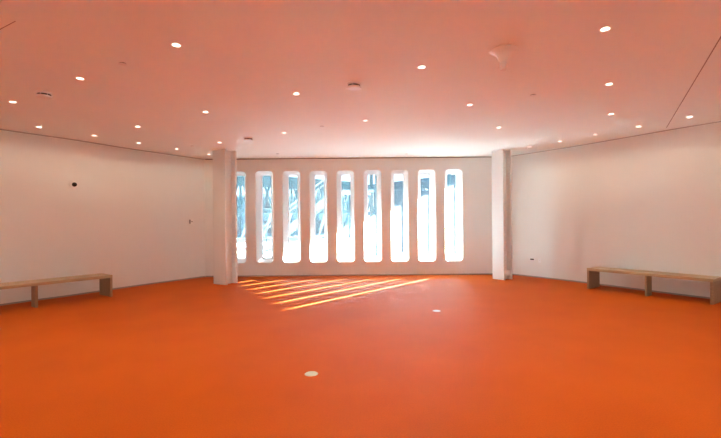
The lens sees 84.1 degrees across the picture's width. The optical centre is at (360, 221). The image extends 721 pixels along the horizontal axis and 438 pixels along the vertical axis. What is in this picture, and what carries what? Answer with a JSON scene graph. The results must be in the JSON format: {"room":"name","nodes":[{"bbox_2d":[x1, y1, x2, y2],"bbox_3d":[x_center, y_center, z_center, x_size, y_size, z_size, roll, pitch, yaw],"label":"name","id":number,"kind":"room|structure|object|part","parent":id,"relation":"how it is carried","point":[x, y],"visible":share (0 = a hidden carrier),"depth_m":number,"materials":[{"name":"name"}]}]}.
{"room":"empty lobby","nodes":[
{"label":"empty lobby","id":0,"kind":"room"},
{"bbox_2d":[0,130,204,303],"bbox_3d":[-7.249,-0.087,4.550,1.807,3.300,14.506,0,0,16],"label":"wall","id":1,"kind":"structure","parent":0,"point":[128,214],"depth_m":8.79,"materials":[{"name":"white paint"}]},
{"bbox_2d":[68,181,77,188],"bbox_3d":[-6.020,-0.788,8.413,0.104,0.170,0.170,0,0,30],"label":"security camera","id":2,"kind":"object","parent":1,"relation":"attached to","point":[72,184],"visible":1,"depth_m":8.39,"materials":[{"name":"black plastic"}]},
{"bbox_2d":[0,129,203,159],"bbox_3d":[-7.163,-1.728,4.525,1.614,0.020,14.379,0,0,16],"label":"trim","id":3,"kind":"structure","parent":1,"relation":"attached to","point":[0,129],"depth_m":8.72,"materials":[{"name":"white paint"}]},
{"bbox_2d":[0,276,205,305],"bbox_3d":[-7.132,1.547,4.524,1.618,0.030,14.379,0,0,16],"label":"baseboard","id":4,"kind":"structure","parent":1,"relation":"attached to","point":[200,276],"depth_m":8.73,"materials":[{"name":"brown wood"}]},
{"bbox_2d":[204,157,492,275],"bbox_3d":[-0.076,-0.149,11.400,9.050,3.300,0.400,0,0,0],"label":"wall","id":5,"kind":"structure","parent":0,"point":[474,175],"depth_m":11.20,"materials":[{"name":"white paint"}]},
{"bbox_2d":[237,175,245,258],"bbox_3d":[-3.443,-0.141,11.498,0.296,2.405,0.045,0,0,0],"label":"window","id":6,"kind":"structure","parent":5,"relation":"in","point":[237,175],"depth_m":11.47,"materials":[{"name":"white metal"}]},
{"bbox_2d":[261,175,271,258],"bbox_3d":[-2.685,-0.148,11.498,0.296,2.405,0.045,0,0,0],"label":"window","id":7,"kind":"structure","parent":5,"relation":"in","point":[262,175],"depth_m":11.47,"materials":[{"name":"white metal"}]},
{"bbox_2d":[288,175,298,258],"bbox_3d":[-1.927,-0.155,11.498,0.296,2.405,0.045,0,0,0],"label":"window","id":8,"kind":"structure","parent":5,"relation":"in","point":[288,175],"depth_m":11.47,"materials":[{"name":"white metal"}]},
{"bbox_2d":[314,174,324,257],"bbox_3d":[-1.169,-0.161,11.498,0.296,2.405,0.045,0,0,0],"label":"window","id":9,"kind":"structure","parent":5,"relation":"in","point":[317,174],"depth_m":11.47,"materials":[{"name":"white metal"}]},
{"bbox_2d":[205,157,474,159],"bbox_3d":[-0.136,-1.788,11.195,8.420,0.022,0.010,0,0,0],"label":"trim","id":10,"kind":"structure","parent":5,"relation":"attached to","point":[380,157],"depth_m":11.19,"materials":[{"name":"white paint"}]},
{"bbox_2d":[341,174,351,257],"bbox_3d":[-0.411,-0.168,11.498,0.296,2.405,0.045,0,0,0],"label":"window","id":11,"kind":"structure","parent":5,"relation":"in","point":[342,174],"depth_m":11.47,"materials":[{"name":"white metal"}]},
{"bbox_2d":[206,273,492,276],"bbox_3d":[-0.107,1.486,11.194,8.440,0.030,0.012,0,0,0],"label":"baseboard","id":12,"kind":"structure","parent":5,"relation":"attached to","point":[476,273],"depth_m":11.19,"materials":[{"name":"brown wood"}]},
{"bbox_2d":[367,174,377,257],"bbox_3d":[0.346,-0.174,11.498,0.296,2.405,0.045,0,0,0],"label":"window","id":13,"kind":"structure","parent":5,"relation":"in","point":[368,174],"depth_m":11.47,"materials":[{"name":"white metal"}]},
{"bbox_2d":[393,174,403,257],"bbox_3d":[1.105,-0.181,11.498,0.296,2.405,0.045,0,0,0],"label":"window","id":14,"kind":"structure","parent":5,"relation":"in","point":[394,174],"depth_m":11.47,"materials":[{"name":"white metal"}]},
{"bbox_2d":[420,174,430,256],"bbox_3d":[1.862,-0.188,11.498,0.296,2.405,0.045,0,0,0],"label":"window","id":15,"kind":"structure","parent":5,"relation":"in","point":[420,174],"depth_m":11.47,"materials":[{"name":"white metal"}]},
{"bbox_2d":[446,173,456,256],"bbox_3d":[2.620,-0.194,11.498,0.296,2.405,0.045,0,0,0],"label":"window","id":16,"kind":"structure","parent":5,"relation":"in","point":[448,173],"depth_m":11.47,"materials":[{"name":"white metal"}]},
{"bbox_2d":[0,274,720,437],"bbox_3d":[0.014,1.600,4.300,18.000,0.200,14.600,0,0,0],"label":"floor","id":17,"kind":"structure","parent":0,"point":[519,356],"depth_m":4.28,"materials":[{"name":"orange rubber"}]},
{"bbox_2d":[0,273,112,307],"bbox_3d":[-6.041,1.328,7.455,0.530,0.450,2.400,0,0,35],"label":"wooden bench","id":18,"kind":"object","parent":17,"relation":"on","point":[105,280],"visible":1,"depth_m":7.65,"materials":[{"name":"brown wood"}]},
{"bbox_3d":[-5.955,1.355,7.310,0.218,0.394,0.042,0,0,35],"label":"leg","id":19,"kind":"part","parent":18,"relation":"part of","materials":[{"name":"brown wood"}]},
{"bbox_3d":[-6.043,1.130,7.455,0.530,0.055,2.400,0,0,35],"label":"seat","id":20,"kind":"part","parent":18,"relation":"part of","materials":[{"name":"brown wood"}]},
{"bbox_3d":[-5.355,1.349,8.412,0.518,0.394,0.042,0,0,35],"label":"leg","id":21,"kind":"part","parent":18,"relation":"part of","materials":[{"name":"brown wood"}]},
{"bbox_2d":[212,149,237,284],"bbox_3d":[-3.367,-0.120,9.950,0.430,3.300,0.380,0,0,29],"label":"steel column","id":22,"kind":"structure","parent":17,"relation":"on","point":[224,161],"depth_m":9.85,"materials":[{"name":"white paint"}]},
{"bbox_2d":[305,371,317,376],"bbox_3d":[-0.487,1.501,3.960,0.134,0.006,0.134,0,0,0],"label":"box","id":23,"kind":"object","parent":17,"relation":"on","point":[310,373],"visible":1,"depth_m":3.96,"materials":[{"name":"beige metal"}]},
{"bbox_2d":[492,149,512,279],"bbox_3d":[3.647,-0.181,10.309,0.335,3.300,0.355,0,0,-32],"label":"steel column","id":24,"kind":"structure","parent":17,"relation":"on","point":[501,159],"depth_m":10.24,"materials":[{"name":"white paint"}]},
{"bbox_2d":[587,267,720,304],"bbox_3d":[5.757,1.225,8.005,0.490,0.450,2.140,0,0,-34],"label":"wooden bench","id":25,"kind":"object","parent":17,"relation":"on","point":[593,273],"visible":1,"depth_m":7.82,"materials":[{"name":"brown wood"}]},
{"bbox_3d":[5.163,1.258,8.867,0.478,0.394,0.042,0,0,-34],"label":"leg","id":26,"kind":"part","parent":25,"relation":"part of","materials":[{"name":"brown wood"}]},
{"bbox_3d":[5.675,1.253,7.887,0.218,0.394,0.042,0,0,-34],"label":"leg","id":27,"kind":"part","parent":25,"relation":"part of","materials":[{"name":"brown wood"}]},
{"bbox_3d":[5.755,1.028,8.005,0.490,0.055,2.140,0,0,-34],"label":"seat","id":28,"kind":"part","parent":25,"relation":"part of","materials":[{"name":"brown wood"}]},
{"bbox_3d":[6.344,1.248,7.138,0.478,0.394,0.042,0,0,-34],"label":"leg","id":29,"kind":"part","parent":25,"relation":"part of","materials":[{"name":"brown wood"}]},
{"bbox_2d":[0,0,720,158],"bbox_3d":[-0.017,-1.950,4.300,18.000,0.300,14.600,0,0,0],"label":"ceiling","id":30,"kind":"structure","parent":0,"point":[242,63],"depth_m":4.83,"materials":[{"name":"white paint"}]},
{"bbox_2d":[35,91,52,98],"bbox_3d":[-4.325,-1.729,5.470,0.196,0.067,0.196,0,0,-23],"label":"smoke detector","id":31,"kind":"object","parent":30,"relation":"attached to","point":[40,94],"visible":1,"depth_m":5.42,"materials":[{"name":"white plastic"}]},
{"bbox_2d":[171,43,181,46],"bbox_3d":[-1.856,-1.782,4.030,0.098,0.004,0.098,0,0,0],"label":"recessed light","id":32,"kind":"object","parent":30,"relation":"in","point":[172,44],"visible":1,"depth_m":4.02,"materials":[{"name":"white plastic"}]},
{"bbox_2d":[244,137,252,141],"bbox_3d":[-2.375,-1.746,8.470,0.196,0.067,0.196,0,0,38],"label":"smoke detector","id":33,"kind":"object","parent":30,"relation":"attached to","point":[248,139],"visible":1,"depth_m":8.42,"materials":[{"name":"white plastic"}]},
{"bbox_2d":[346,81,360,90],"bbox_3d":[-0.085,-1.766,5.220,0.196,0.067,0.196,0,0,0],"label":"smoke detector","id":34,"kind":"object","parent":30,"relation":"attached to","point":[352,86],"visible":1,"depth_m":5.16,"materials":[{"name":"white plastic"}]},
{"bbox_2d":[489,44,516,70],"bbox_3d":[1.505,-1.708,4.220,0.280,0.210,0.280,0,0,0],"label":"ceiling mount","id":35,"kind":"structure","parent":30,"relation":"attached to","point":[502,52],"depth_m":4.17,"materials":[{"name":"white plastic"}]},
{"bbox_2d":[599,26,610,31],"bbox_3d":[2.304,-1.818,3.770,0.098,0.004,0.098,0,0,0],"label":"recessed light","id":36,"kind":"object","parent":30,"relation":"in","point":[606,28],"visible":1,"depth_m":3.76,"materials":[{"name":"white"}]},
{"bbox_2d":[666,36,720,127],"bbox_3d":[3.544,-1.830,3.925,0.011,0.003,9.264,0,0,32],"label":"trim","id":37,"kind":"structure","parent":30,"relation":"attached to","point":[720,36],"depth_m":4.96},
{"bbox_2d":[511,122,720,296],"bbox_3d":[7.142,-0.212,4.574,1.850,3.300,14.582,0,0,-17],"label":"wall","id":38,"kind":"structure","parent":0,"point":[648,202],"depth_m":8.74,"materials":[{"name":"white paint"}]},
{"bbox_2d":[512,274,709,298],"bbox_3d":[7.055,1.424,4.543,1.660,0.030,14.448,0,0,-17],"label":"baseboard","id":39,"kind":"structure","parent":38,"relation":"attached to","point":[512,274],"depth_m":8.76,"materials":[{"name":"brown wood"}]},
{"bbox_2d":[513,121,720,155],"bbox_3d":[7.028,-1.852,4.543,1.657,0.018,14.448,0,0,-17],"label":"trim","id":40,"kind":"structure","parent":38,"relation":"attached to","point":[717,121],"depth_m":8.69,"materials":[{"name":"white paint"}]},
{"label":"outside","id":41,"kind":"structure","parent":0,"visible":0},
{"bbox_2d":[237,231,455,256],"bbox_3d":[0.015,1.750,47.250,90.000,0.200,55.500,0,0,0],"label":"ground","id":42,"kind":"structure","parent":41,"point":[293,242],"depth_m":25.44,"materials":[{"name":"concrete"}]},
{"bbox_2d":[237,176,350,239],"bbox_3d":[-4.861,-0.724,29.166,10.719,4.832,2.202,0,0,-42],"label":"footbridge","id":43,"kind":"object","parent":42,"relation":"on","point":[240,179],"visible":0.22,"depth_m":27.93,"materials":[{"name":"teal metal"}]},
{"bbox_3d":[-4.273,-2.675,28.500,10.555,0.675,0.050,0,0,-42],"label":"web plate","id":44,"kind":"part","parent":43,"relation":"part of","materials":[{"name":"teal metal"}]},
{"bbox_3d":[-4.241,1.037,28.500,10.555,0.154,0.154,0,0,-42],"label":"rail","id":45,"kind":"part","parent":43,"relation":"part of","materials":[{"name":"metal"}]},
{"bbox_2d":[237,193,350,237],"bbox_3d":[-7.756,-0.632,44.940,16.700,4.700,6.120,0,0,0],"label":"building","id":46,"kind":"structure","parent":42,"relation":"on","point":[265,215],"depth_m":42.00,"materials":[{"name":"metal"}]},
{"bbox_2d":[368,174,450,256],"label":"window","id":47,"kind":"structure","parent":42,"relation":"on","point":[448,175],"depth_m":17.13,"materials":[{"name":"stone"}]},
{"bbox_3d":[0.683,-1.931,25.200,0.220,7.150,0.220,0,0,0],"label":"post","id":48,"kind":"part","parent":47,"relation":"part of","materials":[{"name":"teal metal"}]},
{"bbox_3d":[0.733,-1.931,17.100,0.220,7.150,0.220,0,0,0],"label":"post","id":49,"kind":"part","parent":47,"relation":"part of","materials":[{"name":"white metal"}]},
{"bbox_3d":[5.583,-1.974,25.200,0.220,7.150,0.220,0,0,0],"label":"post","id":50,"kind":"part","parent":47,"relation":"part of","materials":[{"name":"teal metal"}]},
{"bbox_2d":[368,175,455,241],"bbox_3d":[5.424,-0.763,28.988,2.201,4.732,13.430,0,0,-40],"label":"footbridge","id":51,"kind":"object","parent":42,"relation":"on","point":[424,181],"visible":0.07,"depth_m":30.19,"materials":[{"name":"metal"}]},
{"bbox_3d":[4.727,-2.654,28.400,0.050,0.675,13.277,0,0,-40],"label":"web plate","id":52,"kind":"part","parent":51,"relation":"part of","materials":[{"name":"stone"}]},
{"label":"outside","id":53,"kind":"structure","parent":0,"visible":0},
{"bbox_2d":[237,255,455,257],"bbox_3d":[0.015,1.750,15.555,90.000,0.200,7.890,0,0,0],"label":"pavement","id":54,"kind":"structure","parent":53,"point":[400,255],"depth_m":19.20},
{"bbox_2d":[263,179,373,256],"bbox_3d":[-2.192,-0.291,18.150,5.578,4.028,1.400,0,0,0],"label":"staircase","id":55,"kind":"structure","parent":54,"relation":"on","point":[319,206],"depth_m":17.50,"materials":[{"name":"metal"}]},
{"bbox_3d":[-2.957,-0.799,18.800,3.936,2.998,0.060,0,0,0],"label":"handrail","id":56,"kind":"part","parent":55,"relation":"part of","materials":[{"name":"metal"}]},
{"bbox_3d":[-2.957,-0.799,17.500,3.936,2.998,0.060,0,0,0],"label":"handrail","id":57,"kind":"part","parent":55,"relation":"part of","materials":[{"name":"metal"}]},
{"bbox_3d":[0.501,0.176,18.750,0.100,2.940,0.100,0,0,0],"label":"support post","id":58,"kind":"part","parent":55,"relation":"part of","materials":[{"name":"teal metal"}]},
{"bbox_3d":[0.501,0.176,17.550,0.100,2.940,0.100,0,0,0],"label":"support post","id":59,"kind":"part","parent":55,"relation":"part of","materials":[{"name":"white metal"}]},
{"bbox_2d":[394,187,455,254],"bbox_3d":[5.200,-0.060,19.300,9.084,3.330,0.121,0,0,17],"label":"fence","id":60,"kind":"object","parent":54,"relation":"on","point":[451,193],"visible":0.14,"depth_m":19.86,"materials":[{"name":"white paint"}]},
{"bbox_3d":[1.760,0.005,20.340,1.697,3.140,0.060,0,0,17],"label":"panel","id":61,"kind":"part","parent":60,"relation":"part of","materials":[{"name":"white paint"}]},
{"bbox_3d":[5.186,-1.685,19.300,8.984,0.080,0.120,0,0,17],"label":"rail","id":62,"kind":"part","parent":60,"relation":"part of","materials":[{"name":"stone"}]},
{"bbox_3d":[3.480,-0.010,19.820,1.697,3.140,0.060,0,0,17],"label":"panel","id":63,"kind":"part","parent":60,"relation":"part of","materials":[{"name":"white paint"}]},
{"bbox_3d":[4.340,-0.013,19.560,0.100,3.250,0.100,0,0,17],"label":"post","id":64,"kind":"part","parent":60,"relation":"part of","materials":[{"name":"stone"}]},
{"bbox_3d":[5.200,-0.025,19.300,1.697,3.140,0.060,0,0,17],"label":"panel","id":65,"kind":"part","parent":60,"relation":"part of","materials":[{"name":"white paint"}]}
]}

